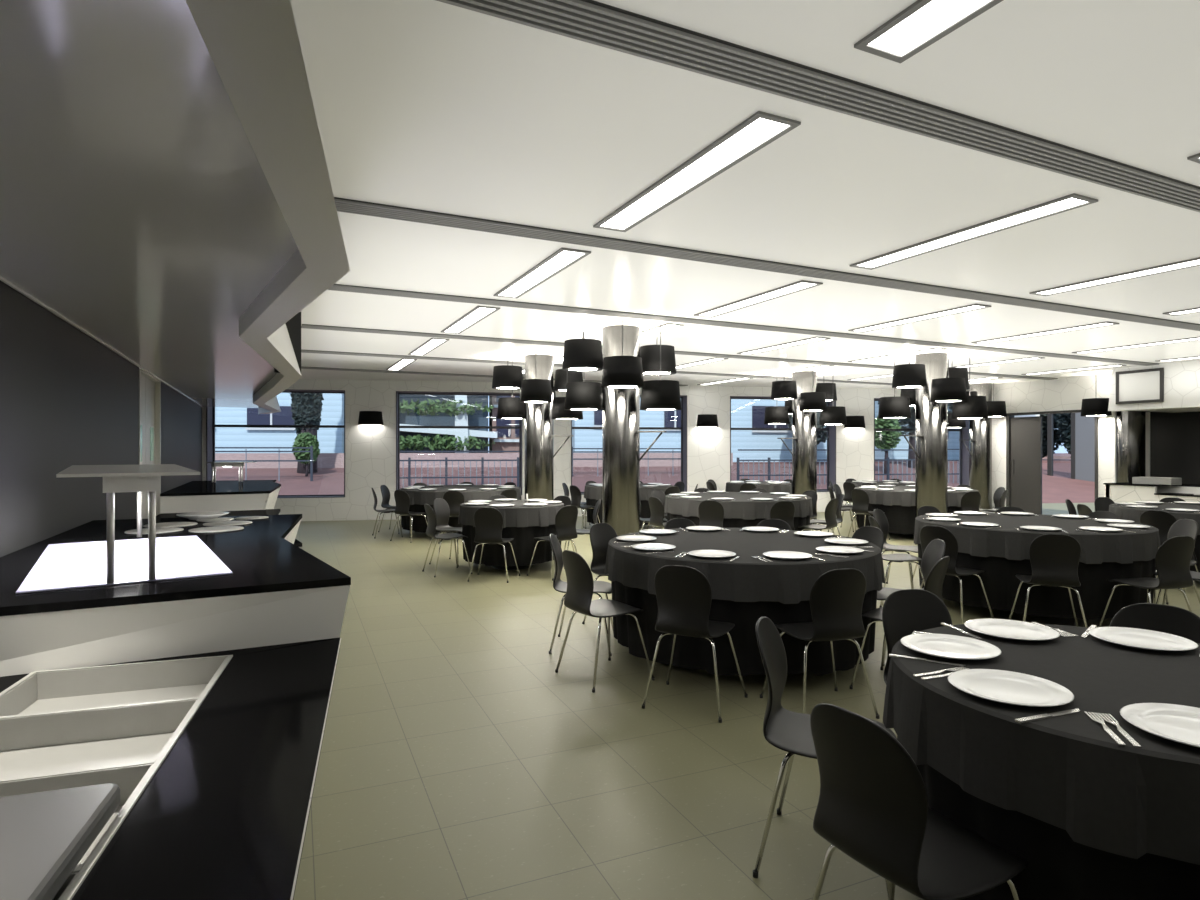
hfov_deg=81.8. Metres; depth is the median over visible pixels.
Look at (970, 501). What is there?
shell chair
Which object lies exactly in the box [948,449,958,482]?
railing
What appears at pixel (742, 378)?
recessed light
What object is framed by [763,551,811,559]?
plate
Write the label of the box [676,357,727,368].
recessed light
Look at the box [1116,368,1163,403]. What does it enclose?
framed board
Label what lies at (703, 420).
wall lamp
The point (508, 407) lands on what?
pendant lamp
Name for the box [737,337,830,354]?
recessed light
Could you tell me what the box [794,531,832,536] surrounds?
plate
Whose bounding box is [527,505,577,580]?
shell chair
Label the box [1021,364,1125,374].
recessed light
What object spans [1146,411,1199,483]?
wall
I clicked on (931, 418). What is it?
column
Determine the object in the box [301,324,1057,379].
ceiling vent
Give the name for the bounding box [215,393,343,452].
building
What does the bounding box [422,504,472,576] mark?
shell chair
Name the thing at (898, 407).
pendant lamp
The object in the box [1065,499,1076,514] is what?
shell chair
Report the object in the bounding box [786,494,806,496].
plate
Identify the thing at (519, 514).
tablecloth
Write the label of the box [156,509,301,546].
countertop
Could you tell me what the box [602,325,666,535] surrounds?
column
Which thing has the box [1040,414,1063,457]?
tree
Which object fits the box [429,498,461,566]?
shell chair
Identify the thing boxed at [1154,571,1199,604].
shell chair
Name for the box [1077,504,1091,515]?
shell chair
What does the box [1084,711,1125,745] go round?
fork
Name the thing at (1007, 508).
shell chair
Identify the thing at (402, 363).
diffuser
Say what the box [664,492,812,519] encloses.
tablecloth
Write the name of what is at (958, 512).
plate
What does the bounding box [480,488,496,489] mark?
plate
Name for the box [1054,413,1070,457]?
tree
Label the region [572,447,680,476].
railing
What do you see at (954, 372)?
pendant lamp
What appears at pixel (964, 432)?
window
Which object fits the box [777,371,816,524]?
column
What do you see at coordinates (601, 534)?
shell chair
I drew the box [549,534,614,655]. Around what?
shell chair
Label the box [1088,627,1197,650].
plate
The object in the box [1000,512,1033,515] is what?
plate
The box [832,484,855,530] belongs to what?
shell chair
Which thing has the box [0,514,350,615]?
countertop
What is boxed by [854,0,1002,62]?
recessed light
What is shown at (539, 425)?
column
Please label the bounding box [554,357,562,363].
recessed light
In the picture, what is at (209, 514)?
dish
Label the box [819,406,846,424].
pendant lamp
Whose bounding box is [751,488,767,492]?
shell chair
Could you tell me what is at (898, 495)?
tablecloth
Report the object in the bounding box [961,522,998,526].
plate
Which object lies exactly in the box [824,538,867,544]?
plate
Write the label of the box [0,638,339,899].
countertop
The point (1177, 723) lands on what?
plate
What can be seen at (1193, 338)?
recessed light
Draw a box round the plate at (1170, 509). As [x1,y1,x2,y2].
[1166,508,1199,511]
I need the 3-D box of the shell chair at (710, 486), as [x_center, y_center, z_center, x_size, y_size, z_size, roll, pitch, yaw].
[2.299,1.003,13.395,0.462,0.794,0.493,0,0,-17]
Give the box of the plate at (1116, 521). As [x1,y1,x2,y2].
[1094,519,1134,523]
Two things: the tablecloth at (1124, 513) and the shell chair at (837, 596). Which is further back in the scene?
the tablecloth at (1124, 513)
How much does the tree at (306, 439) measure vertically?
1.513 m
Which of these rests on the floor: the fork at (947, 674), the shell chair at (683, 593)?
the shell chair at (683, 593)
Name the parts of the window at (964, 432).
casing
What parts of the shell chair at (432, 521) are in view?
leg, leg, leg, leg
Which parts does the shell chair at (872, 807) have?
leg, leg, leg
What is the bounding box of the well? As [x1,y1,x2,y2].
[0,655,232,899]
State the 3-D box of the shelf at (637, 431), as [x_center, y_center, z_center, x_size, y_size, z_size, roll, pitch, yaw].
[0.572,-0.209,7.876,0.350,0.018,0.120,0,0,18]
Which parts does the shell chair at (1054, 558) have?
leg, leg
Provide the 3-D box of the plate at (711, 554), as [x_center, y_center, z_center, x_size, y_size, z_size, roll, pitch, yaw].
[0.675,0.632,4.184,0.288,0.020,0.288,0,0,-25]
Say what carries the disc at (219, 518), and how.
on the buffet counter at (224, 815)
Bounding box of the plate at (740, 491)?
[740,491,758,492]
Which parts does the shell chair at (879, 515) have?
leg, leg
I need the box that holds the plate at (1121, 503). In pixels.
[1117,502,1144,504]
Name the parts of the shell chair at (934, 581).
leg, leg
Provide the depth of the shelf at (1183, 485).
11.31 m
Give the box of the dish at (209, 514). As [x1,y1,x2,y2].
[176,511,228,519]
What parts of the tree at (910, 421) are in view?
crown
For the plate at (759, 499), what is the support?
on the tablecloth at (742, 506)
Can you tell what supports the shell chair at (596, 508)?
on the floor
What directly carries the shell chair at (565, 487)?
on the floor
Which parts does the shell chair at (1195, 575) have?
leg, leg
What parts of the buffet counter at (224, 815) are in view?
riser panel, riser panel, panel, panel, panel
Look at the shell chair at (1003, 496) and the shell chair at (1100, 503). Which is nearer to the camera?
the shell chair at (1100, 503)
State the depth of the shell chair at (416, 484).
12.82 m
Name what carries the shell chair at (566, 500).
on the floor
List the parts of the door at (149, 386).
vision panel, vision panel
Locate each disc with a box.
[124,527,183,533]
[143,522,197,527]
[188,526,243,532]
[196,517,233,521]
[203,521,252,525]
[235,516,268,519]
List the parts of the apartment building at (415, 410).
frame post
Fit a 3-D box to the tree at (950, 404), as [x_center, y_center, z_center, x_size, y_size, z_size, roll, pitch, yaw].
[14.627,-2.074,27.072,3.332,5.558,2.922,0,0,-34]
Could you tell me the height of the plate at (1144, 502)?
0.020 m
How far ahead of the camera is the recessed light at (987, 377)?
13.51 m
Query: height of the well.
0.094 m
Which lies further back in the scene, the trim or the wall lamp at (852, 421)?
the wall lamp at (852, 421)
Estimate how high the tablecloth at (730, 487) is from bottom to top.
0.224 m
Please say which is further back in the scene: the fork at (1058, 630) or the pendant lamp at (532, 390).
the pendant lamp at (532, 390)
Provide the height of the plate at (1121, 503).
0.020 m
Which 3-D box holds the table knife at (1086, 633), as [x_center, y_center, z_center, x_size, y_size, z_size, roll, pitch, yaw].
[1.722,0.640,2.443,0.017,0.005,0.213,0,0,44]
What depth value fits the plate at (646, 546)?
4.52 m
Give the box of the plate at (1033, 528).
[1020,526,1061,530]
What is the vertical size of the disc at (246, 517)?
0.009 m
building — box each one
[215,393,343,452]
[400,394,496,452]
[489,396,518,452]
[572,398,826,461]
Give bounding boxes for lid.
[0,783,120,899]
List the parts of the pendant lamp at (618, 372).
lamp shade, cord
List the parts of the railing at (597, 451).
post, rail, rail, rail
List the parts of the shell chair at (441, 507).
leg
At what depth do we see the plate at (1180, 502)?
8.30 m
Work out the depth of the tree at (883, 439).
22.98 m
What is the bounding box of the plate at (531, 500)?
[525,499,546,501]
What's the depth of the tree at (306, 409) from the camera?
20.69 m
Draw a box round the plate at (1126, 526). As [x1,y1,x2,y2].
[1107,524,1149,528]
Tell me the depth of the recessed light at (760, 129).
3.42 m
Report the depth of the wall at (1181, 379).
11.07 m
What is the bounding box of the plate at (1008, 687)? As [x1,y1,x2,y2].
[948,669,1073,706]
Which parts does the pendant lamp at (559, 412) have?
lamp shade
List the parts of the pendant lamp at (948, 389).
lamp shade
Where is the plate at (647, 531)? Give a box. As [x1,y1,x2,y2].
[639,529,676,534]
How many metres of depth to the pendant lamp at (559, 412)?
9.92 m
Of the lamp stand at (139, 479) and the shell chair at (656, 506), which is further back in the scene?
the shell chair at (656, 506)
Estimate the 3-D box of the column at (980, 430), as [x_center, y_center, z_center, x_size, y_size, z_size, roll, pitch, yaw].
[7.930,0.000,14.630,0.746,2.800,0.446,0,0,-25]
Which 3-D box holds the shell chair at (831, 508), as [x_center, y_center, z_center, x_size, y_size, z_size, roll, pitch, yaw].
[2.793,1.003,8.852,0.462,0.794,0.493,0,0,44]
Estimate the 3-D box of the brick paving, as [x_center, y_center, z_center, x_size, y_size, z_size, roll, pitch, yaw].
[5.731,1.125,51.578,150.000,1.350,69.580,0,0,-10]
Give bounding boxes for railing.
[215,446,312,480]
[400,451,518,487]
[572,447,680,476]
[737,449,914,484]
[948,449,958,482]
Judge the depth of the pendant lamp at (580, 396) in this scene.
8.04 m
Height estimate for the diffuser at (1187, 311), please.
0.005 m
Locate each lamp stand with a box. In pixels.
[56,464,199,583]
[206,461,255,482]
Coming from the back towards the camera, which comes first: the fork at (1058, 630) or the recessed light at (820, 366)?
the recessed light at (820, 366)
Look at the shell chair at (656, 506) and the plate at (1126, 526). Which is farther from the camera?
the shell chair at (656, 506)
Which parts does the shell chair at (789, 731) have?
leg, leg, leg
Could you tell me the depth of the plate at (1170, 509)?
7.27 m
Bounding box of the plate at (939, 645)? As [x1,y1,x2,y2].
[900,633,1000,659]
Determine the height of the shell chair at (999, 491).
0.794 m
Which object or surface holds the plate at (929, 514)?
on the tablecloth at (1122, 547)
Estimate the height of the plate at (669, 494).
0.020 m
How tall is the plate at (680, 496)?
0.020 m
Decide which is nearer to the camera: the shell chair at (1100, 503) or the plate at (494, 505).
the plate at (494, 505)
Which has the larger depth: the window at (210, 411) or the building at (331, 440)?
the building at (331, 440)
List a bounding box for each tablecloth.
[399,485,521,504]
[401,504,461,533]
[458,500,563,527]
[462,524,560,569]
[584,483,672,500]
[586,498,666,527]
[605,528,884,603]
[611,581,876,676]
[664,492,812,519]
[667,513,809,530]
[725,481,791,493]
[852,481,906,486]
[854,486,978,506]
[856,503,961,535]
[883,624,1199,864]
[914,513,1160,563]
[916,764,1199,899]
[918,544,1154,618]
[1109,502,1199,534]
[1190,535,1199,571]
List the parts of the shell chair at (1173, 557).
leg, leg, leg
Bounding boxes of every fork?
[913,631,975,638]
[913,667,967,676]
[921,672,952,679]
[1031,622,1076,636]
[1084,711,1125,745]
[1098,713,1140,747]
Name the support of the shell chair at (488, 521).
on the floor
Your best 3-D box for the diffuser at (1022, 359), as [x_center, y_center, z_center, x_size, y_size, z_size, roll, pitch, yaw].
[6.287,-1.397,11.172,0.168,0.005,1.564,0,0,-25]
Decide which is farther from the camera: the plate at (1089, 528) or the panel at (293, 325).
the panel at (293, 325)
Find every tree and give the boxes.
[289,393,323,473]
[292,432,319,475]
[787,401,826,444]
[875,416,901,473]
[878,401,948,467]
[948,402,952,412]
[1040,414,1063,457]
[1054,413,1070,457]
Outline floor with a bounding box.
[293,503,1199,899]
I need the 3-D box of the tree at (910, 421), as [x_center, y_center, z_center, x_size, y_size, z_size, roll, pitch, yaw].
[11.269,-1.539,24.926,2.692,5.048,2.157,0,0,-10]
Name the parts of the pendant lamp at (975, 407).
cord, lamp shade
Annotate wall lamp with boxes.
[358,411,383,424]
[696,414,717,426]
[844,416,864,427]
[1081,398,1111,415]
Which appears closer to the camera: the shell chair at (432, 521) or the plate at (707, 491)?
the shell chair at (432, 521)
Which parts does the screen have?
screen frame, panel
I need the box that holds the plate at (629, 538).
[616,535,656,541]
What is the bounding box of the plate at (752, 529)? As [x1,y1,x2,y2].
[742,527,778,531]
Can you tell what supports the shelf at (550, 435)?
attached to the column at (539, 425)
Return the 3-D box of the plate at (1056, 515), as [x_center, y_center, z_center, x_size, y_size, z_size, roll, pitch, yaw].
[4.459,0.632,6.565,0.288,0.020,0.288,0,0,-25]
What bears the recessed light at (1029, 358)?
in the ceiling
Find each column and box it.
[525,354,572,500]
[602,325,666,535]
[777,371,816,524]
[899,353,947,545]
[959,383,991,508]
[1115,411,1145,482]
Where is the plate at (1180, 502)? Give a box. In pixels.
[1174,501,1199,503]
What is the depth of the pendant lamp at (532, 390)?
9.67 m
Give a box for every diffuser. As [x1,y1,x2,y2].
[389,359,412,369]
[499,387,517,388]
[569,368,596,370]
[608,386,636,387]
[640,325,677,337]
[644,372,669,374]
[855,375,892,379]
[897,386,920,387]
[963,358,1037,366]
[1170,309,1199,314]
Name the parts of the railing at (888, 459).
post, post, rail, rail, rail, post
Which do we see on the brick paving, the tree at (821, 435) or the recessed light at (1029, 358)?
the tree at (821, 435)
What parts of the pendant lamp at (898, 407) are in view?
lamp shade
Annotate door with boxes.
[139,368,160,518]
[1006,410,1097,513]
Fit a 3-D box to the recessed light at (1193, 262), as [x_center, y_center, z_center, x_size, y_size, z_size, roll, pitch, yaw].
[4.266,-1.394,5.476,0.224,0.012,1.620,0,0,-25]
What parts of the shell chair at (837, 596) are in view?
leg, leg, leg, leg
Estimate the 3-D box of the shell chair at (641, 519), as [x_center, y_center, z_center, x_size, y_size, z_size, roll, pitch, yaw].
[0.733,1.003,9.795,0.462,0.794,0.493,0,0,3]
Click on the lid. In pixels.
(44, 836)
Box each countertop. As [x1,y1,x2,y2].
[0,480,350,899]
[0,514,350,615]
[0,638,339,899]
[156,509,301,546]
[160,480,280,495]
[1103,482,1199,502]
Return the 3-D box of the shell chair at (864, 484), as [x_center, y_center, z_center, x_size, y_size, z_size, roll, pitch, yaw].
[4.982,1.003,12.601,0.493,0.794,0.462,0,0,-10]
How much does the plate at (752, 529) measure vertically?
0.020 m
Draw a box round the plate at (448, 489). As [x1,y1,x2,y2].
[448,489,465,490]
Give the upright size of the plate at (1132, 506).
0.020 m
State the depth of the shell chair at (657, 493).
10.65 m
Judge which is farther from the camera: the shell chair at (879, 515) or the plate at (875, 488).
the plate at (875, 488)
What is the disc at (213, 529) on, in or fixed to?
on the buffet counter at (224, 815)
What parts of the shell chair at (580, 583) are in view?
leg, leg, leg, leg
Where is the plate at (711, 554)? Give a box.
[688,550,735,558]
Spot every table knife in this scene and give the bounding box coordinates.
[889,654,965,665]
[941,623,981,638]
[1015,709,1079,722]
[1081,625,1096,637]
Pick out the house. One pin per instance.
(953, 436)
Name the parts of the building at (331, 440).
window trim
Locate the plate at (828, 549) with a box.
[816,546,863,553]
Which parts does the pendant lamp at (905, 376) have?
lamp shade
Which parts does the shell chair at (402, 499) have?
leg, leg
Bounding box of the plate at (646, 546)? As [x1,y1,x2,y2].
[631,543,675,550]
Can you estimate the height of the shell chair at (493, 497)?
0.794 m
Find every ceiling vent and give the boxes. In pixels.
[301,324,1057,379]
[301,350,891,384]
[301,366,687,385]
[327,284,1159,365]
[334,197,1199,330]
[436,0,1199,211]
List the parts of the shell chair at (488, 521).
leg, leg, leg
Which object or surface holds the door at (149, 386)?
in the wall at (67, 399)
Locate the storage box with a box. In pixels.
[1132,477,1181,484]
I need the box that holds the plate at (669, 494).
[669,494,689,495]
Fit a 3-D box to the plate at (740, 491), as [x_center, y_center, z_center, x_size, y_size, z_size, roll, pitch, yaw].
[2.245,0.632,10.388,0.288,0.020,0.288,0,0,-25]
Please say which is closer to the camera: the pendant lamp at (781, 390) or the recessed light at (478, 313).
the recessed light at (478, 313)
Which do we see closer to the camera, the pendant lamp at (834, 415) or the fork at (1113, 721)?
the fork at (1113, 721)
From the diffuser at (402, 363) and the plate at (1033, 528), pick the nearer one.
the plate at (1033, 528)
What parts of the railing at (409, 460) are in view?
post, post, rail, rail, rail, post, post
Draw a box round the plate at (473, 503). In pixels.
[464,502,488,505]
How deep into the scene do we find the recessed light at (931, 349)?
10.18 m
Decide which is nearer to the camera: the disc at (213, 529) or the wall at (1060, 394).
the disc at (213, 529)
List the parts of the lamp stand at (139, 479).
leg, plate, leg, leg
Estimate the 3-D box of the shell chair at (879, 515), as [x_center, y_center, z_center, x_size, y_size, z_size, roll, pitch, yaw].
[3.006,1.003,6.969,0.462,0.794,0.493,0,0,42]
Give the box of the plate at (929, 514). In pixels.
[926,513,957,516]
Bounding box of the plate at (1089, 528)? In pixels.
[1078,526,1122,531]
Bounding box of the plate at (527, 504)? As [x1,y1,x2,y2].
[524,503,546,505]
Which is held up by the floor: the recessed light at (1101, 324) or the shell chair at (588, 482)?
the shell chair at (588, 482)
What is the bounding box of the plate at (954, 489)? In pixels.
[954,489,972,490]
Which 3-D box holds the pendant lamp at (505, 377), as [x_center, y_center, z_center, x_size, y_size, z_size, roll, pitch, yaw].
[-1.343,-1.150,10.105,0.464,0.500,0.464,0,0,-25]
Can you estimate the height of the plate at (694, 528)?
0.020 m
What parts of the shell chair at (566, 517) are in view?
leg, leg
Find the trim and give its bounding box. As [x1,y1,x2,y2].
[1146,412,1149,476]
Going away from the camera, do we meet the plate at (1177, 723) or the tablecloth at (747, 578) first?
the plate at (1177, 723)
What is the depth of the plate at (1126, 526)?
5.74 m
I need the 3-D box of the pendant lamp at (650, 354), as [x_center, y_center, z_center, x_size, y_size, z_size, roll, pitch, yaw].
[0.676,-1.155,8.229,0.464,0.490,0.464,0,0,-25]
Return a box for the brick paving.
[216,453,1094,502]
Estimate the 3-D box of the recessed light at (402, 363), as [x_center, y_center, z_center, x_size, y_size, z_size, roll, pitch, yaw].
[-3.268,-1.394,11.356,0.224,0.012,1.620,0,0,-25]
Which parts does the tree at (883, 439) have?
crown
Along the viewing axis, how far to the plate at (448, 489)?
11.00 m
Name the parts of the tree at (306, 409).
crown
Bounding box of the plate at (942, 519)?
[926,517,960,521]
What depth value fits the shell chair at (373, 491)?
11.14 m
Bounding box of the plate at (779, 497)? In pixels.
[779,497,800,498]
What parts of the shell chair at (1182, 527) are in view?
leg, leg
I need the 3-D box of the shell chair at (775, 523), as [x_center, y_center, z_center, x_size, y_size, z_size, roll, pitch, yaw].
[1.445,1.003,5.872,0.493,0.794,0.462,0,0,21]
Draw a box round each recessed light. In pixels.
[386,358,416,370]
[408,338,448,355]
[441,306,499,333]
[493,247,590,297]
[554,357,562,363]
[593,111,800,231]
[640,323,684,338]
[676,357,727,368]
[694,280,822,317]
[697,377,751,384]
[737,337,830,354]
[762,365,832,375]
[848,304,990,331]
[848,348,947,362]
[848,374,892,380]
[850,193,1097,269]
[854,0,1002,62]
[949,357,1044,367]
[970,377,1002,380]
[971,321,1118,343]
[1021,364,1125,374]
[1029,257,1199,295]
[1072,337,1199,353]
[1155,356,1199,361]
[1163,307,1199,315]
[1187,153,1199,163]
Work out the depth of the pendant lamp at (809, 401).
11.85 m
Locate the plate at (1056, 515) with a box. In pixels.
[1053,514,1088,518]
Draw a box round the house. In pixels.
[875,401,958,459]
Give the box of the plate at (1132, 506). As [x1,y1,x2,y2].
[1126,505,1156,508]
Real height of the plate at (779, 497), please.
0.020 m
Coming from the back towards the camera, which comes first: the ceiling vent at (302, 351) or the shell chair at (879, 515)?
the ceiling vent at (302, 351)
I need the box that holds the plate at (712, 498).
[712,498,733,499]
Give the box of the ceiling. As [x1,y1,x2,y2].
[290,0,1199,390]
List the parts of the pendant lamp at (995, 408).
lamp shade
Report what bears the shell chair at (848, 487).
on the floor
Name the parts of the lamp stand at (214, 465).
leg, leg, plate, leg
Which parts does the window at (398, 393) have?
casing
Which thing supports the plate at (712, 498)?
on the tablecloth at (742, 506)
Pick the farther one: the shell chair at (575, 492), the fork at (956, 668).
the shell chair at (575, 492)
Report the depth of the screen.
22.71 m
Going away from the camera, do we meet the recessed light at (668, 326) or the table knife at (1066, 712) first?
the table knife at (1066, 712)
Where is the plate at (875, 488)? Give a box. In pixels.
[875,488,892,489]
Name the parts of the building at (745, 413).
window trim, window trim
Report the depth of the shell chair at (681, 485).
13.28 m
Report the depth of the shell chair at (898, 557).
6.29 m
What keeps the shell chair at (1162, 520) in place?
on the floor
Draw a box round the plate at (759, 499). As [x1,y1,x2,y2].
[750,498,771,500]
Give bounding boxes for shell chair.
[372,488,402,537]
[378,485,401,531]
[390,490,431,542]
[413,483,426,485]
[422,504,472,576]
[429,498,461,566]
[438,491,464,543]
[467,507,519,582]
[488,495,507,499]
[500,489,516,498]
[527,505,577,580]
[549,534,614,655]
[553,496,574,551]
[555,550,654,692]
[562,483,589,527]
[564,500,600,549]
[570,485,599,528]
[582,523,616,623]
[583,481,596,519]
[640,503,667,529]
[642,565,747,722]
[647,486,679,528]
[649,497,666,528]
[651,489,666,528]
[664,518,695,528]
[674,481,684,491]
[694,488,709,491]
[698,500,723,527]
[706,481,714,490]
[708,479,716,490]
[740,483,756,490]
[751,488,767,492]
[753,617,896,899]
[756,519,790,529]
[760,569,879,718]
[770,501,794,529]
[798,498,838,534]
[802,490,817,530]
[810,494,843,535]
[810,703,1026,899]
[828,486,858,531]
[829,480,852,517]
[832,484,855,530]
[842,482,855,515]
[848,489,889,539]
[850,556,949,688]
[852,526,883,605]
[861,483,874,486]
[868,516,924,606]
[873,509,917,588]
[877,539,944,665]
[882,589,951,723]
[913,506,940,577]
[919,525,993,623]
[957,484,970,488]
[961,491,980,511]
[979,487,1004,511]
[984,490,1007,512]
[995,506,1024,512]
[1008,534,1086,626]
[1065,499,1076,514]
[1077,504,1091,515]
[1087,511,1118,518]
[1094,497,1113,510]
[1098,536,1194,626]
[1109,603,1199,642]
[1140,510,1198,591]
[1154,519,1199,604]
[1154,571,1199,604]
[1159,497,1184,502]
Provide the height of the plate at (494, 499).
0.020 m
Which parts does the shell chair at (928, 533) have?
leg, leg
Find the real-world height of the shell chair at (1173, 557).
0.794 m
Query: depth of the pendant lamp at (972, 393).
14.25 m
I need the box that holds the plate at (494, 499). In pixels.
[494,499,516,500]
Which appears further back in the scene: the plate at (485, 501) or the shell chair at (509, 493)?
the shell chair at (509, 493)
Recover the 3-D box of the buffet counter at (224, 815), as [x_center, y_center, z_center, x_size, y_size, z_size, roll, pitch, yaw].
[-2.951,0.957,5.185,1.458,0.887,14.700,0,0,-25]
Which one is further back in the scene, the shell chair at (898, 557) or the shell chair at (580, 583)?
the shell chair at (898, 557)
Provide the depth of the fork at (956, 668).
2.00 m
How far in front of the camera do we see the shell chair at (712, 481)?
14.30 m
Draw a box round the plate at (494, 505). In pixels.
[490,504,513,506]
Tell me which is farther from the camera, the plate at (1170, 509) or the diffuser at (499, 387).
the diffuser at (499, 387)
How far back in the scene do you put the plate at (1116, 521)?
6.15 m
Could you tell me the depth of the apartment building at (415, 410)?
24.72 m
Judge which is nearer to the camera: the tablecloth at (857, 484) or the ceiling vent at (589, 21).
the ceiling vent at (589, 21)
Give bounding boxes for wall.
[0,280,201,556]
[202,379,959,520]
[215,453,732,468]
[992,373,1114,512]
[1042,456,1070,458]
[1108,360,1199,412]
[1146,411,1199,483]
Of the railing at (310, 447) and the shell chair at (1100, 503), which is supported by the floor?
the shell chair at (1100, 503)
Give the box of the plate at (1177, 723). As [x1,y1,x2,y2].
[1120,703,1199,746]
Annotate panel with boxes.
[16,535,232,593]
[274,312,300,372]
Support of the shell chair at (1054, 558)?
on the floor
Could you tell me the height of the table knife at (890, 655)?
0.005 m
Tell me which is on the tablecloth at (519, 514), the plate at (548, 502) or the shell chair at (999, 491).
the plate at (548, 502)
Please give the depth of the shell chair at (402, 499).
10.56 m
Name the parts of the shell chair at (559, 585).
leg, leg, leg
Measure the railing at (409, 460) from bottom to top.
1.330 m
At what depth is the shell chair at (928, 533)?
5.51 m
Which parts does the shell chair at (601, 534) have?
leg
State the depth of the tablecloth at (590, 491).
12.03 m
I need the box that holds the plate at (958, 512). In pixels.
[954,511,985,514]
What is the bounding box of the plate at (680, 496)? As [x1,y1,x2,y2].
[680,496,700,497]
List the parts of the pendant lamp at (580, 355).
lamp shade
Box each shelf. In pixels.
[550,435,572,436]
[637,431,666,432]
[1122,482,1199,486]
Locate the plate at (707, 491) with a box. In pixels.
[707,491,725,492]
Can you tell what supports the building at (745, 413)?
on the brick paving
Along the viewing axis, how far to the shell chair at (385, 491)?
12.02 m
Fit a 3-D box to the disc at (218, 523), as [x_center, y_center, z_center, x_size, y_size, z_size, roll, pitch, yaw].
[-2.578,0.508,4.802,0.306,0.009,0.306,0,0,-25]
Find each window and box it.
[206,389,344,497]
[396,391,521,494]
[571,395,686,494]
[730,396,835,491]
[874,398,968,484]
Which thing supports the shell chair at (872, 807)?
on the floor
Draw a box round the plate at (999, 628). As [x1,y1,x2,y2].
[964,618,1059,640]
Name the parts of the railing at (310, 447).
rail, rail, rail, post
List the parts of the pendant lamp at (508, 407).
lamp shade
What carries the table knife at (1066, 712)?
on the tablecloth at (1066, 772)
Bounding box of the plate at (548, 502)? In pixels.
[538,501,561,503]
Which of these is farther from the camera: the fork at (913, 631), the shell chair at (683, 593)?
the shell chair at (683, 593)
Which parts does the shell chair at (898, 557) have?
leg, leg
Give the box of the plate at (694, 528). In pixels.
[686,526,721,531]
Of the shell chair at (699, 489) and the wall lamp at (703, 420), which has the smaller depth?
the shell chair at (699, 489)
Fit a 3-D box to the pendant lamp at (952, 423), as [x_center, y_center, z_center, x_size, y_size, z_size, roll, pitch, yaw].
[7.633,-0.940,14.945,0.464,0.920,0.464,0,0,-25]
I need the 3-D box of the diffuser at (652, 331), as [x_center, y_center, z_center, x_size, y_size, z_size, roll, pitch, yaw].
[0.499,-1.397,8.416,0.168,0.005,1.564,0,0,-25]
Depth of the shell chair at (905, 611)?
2.99 m
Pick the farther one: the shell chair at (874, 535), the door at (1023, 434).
the door at (1023, 434)
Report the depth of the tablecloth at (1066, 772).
1.68 m
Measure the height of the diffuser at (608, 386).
0.008 m
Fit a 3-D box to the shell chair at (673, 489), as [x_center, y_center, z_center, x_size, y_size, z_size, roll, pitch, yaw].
[1.115,1.003,11.786,0.493,0.794,0.462,0,0,-33]
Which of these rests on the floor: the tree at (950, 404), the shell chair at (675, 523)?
the shell chair at (675, 523)
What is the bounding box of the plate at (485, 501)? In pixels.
[468,500,490,502]
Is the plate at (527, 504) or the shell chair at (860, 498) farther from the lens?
the shell chair at (860, 498)
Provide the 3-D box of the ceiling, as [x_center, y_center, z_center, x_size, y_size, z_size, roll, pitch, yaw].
[3.667,-1.460,8.666,16.826,0.120,18.895,0,0,-25]
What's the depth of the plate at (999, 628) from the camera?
2.44 m
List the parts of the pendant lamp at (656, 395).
lamp shade, cord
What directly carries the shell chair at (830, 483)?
on the floor
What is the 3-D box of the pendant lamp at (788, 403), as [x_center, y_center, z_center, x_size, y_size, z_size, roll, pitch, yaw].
[3.694,-1.040,13.025,0.464,0.720,0.464,0,0,-25]
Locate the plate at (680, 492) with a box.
[680,492,699,493]
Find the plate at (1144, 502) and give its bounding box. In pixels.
[1134,501,1163,503]
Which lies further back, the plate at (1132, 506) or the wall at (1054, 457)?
the wall at (1054, 457)
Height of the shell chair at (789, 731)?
0.794 m
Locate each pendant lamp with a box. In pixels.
[492,365,522,389]
[497,358,524,418]
[520,379,551,402]
[551,371,582,419]
[554,369,582,391]
[562,324,602,371]
[565,382,601,410]
[601,320,643,388]
[640,324,680,410]
[640,333,675,374]
[764,406,789,423]
[771,381,797,399]
[784,400,791,413]
[799,392,826,411]
[817,383,836,400]
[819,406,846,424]
[878,357,910,418]
[892,353,926,388]
[900,388,914,406]
[930,350,966,401]
[948,413,965,427]
[949,367,968,389]
[952,352,987,418]
[966,391,977,395]
[987,382,1006,416]
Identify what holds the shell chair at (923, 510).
on the floor
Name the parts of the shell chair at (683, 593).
leg, leg, leg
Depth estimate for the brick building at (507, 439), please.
26.22 m
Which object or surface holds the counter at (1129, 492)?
on the floor
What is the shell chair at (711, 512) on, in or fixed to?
on the floor
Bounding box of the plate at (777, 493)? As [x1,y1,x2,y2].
[771,492,789,494]

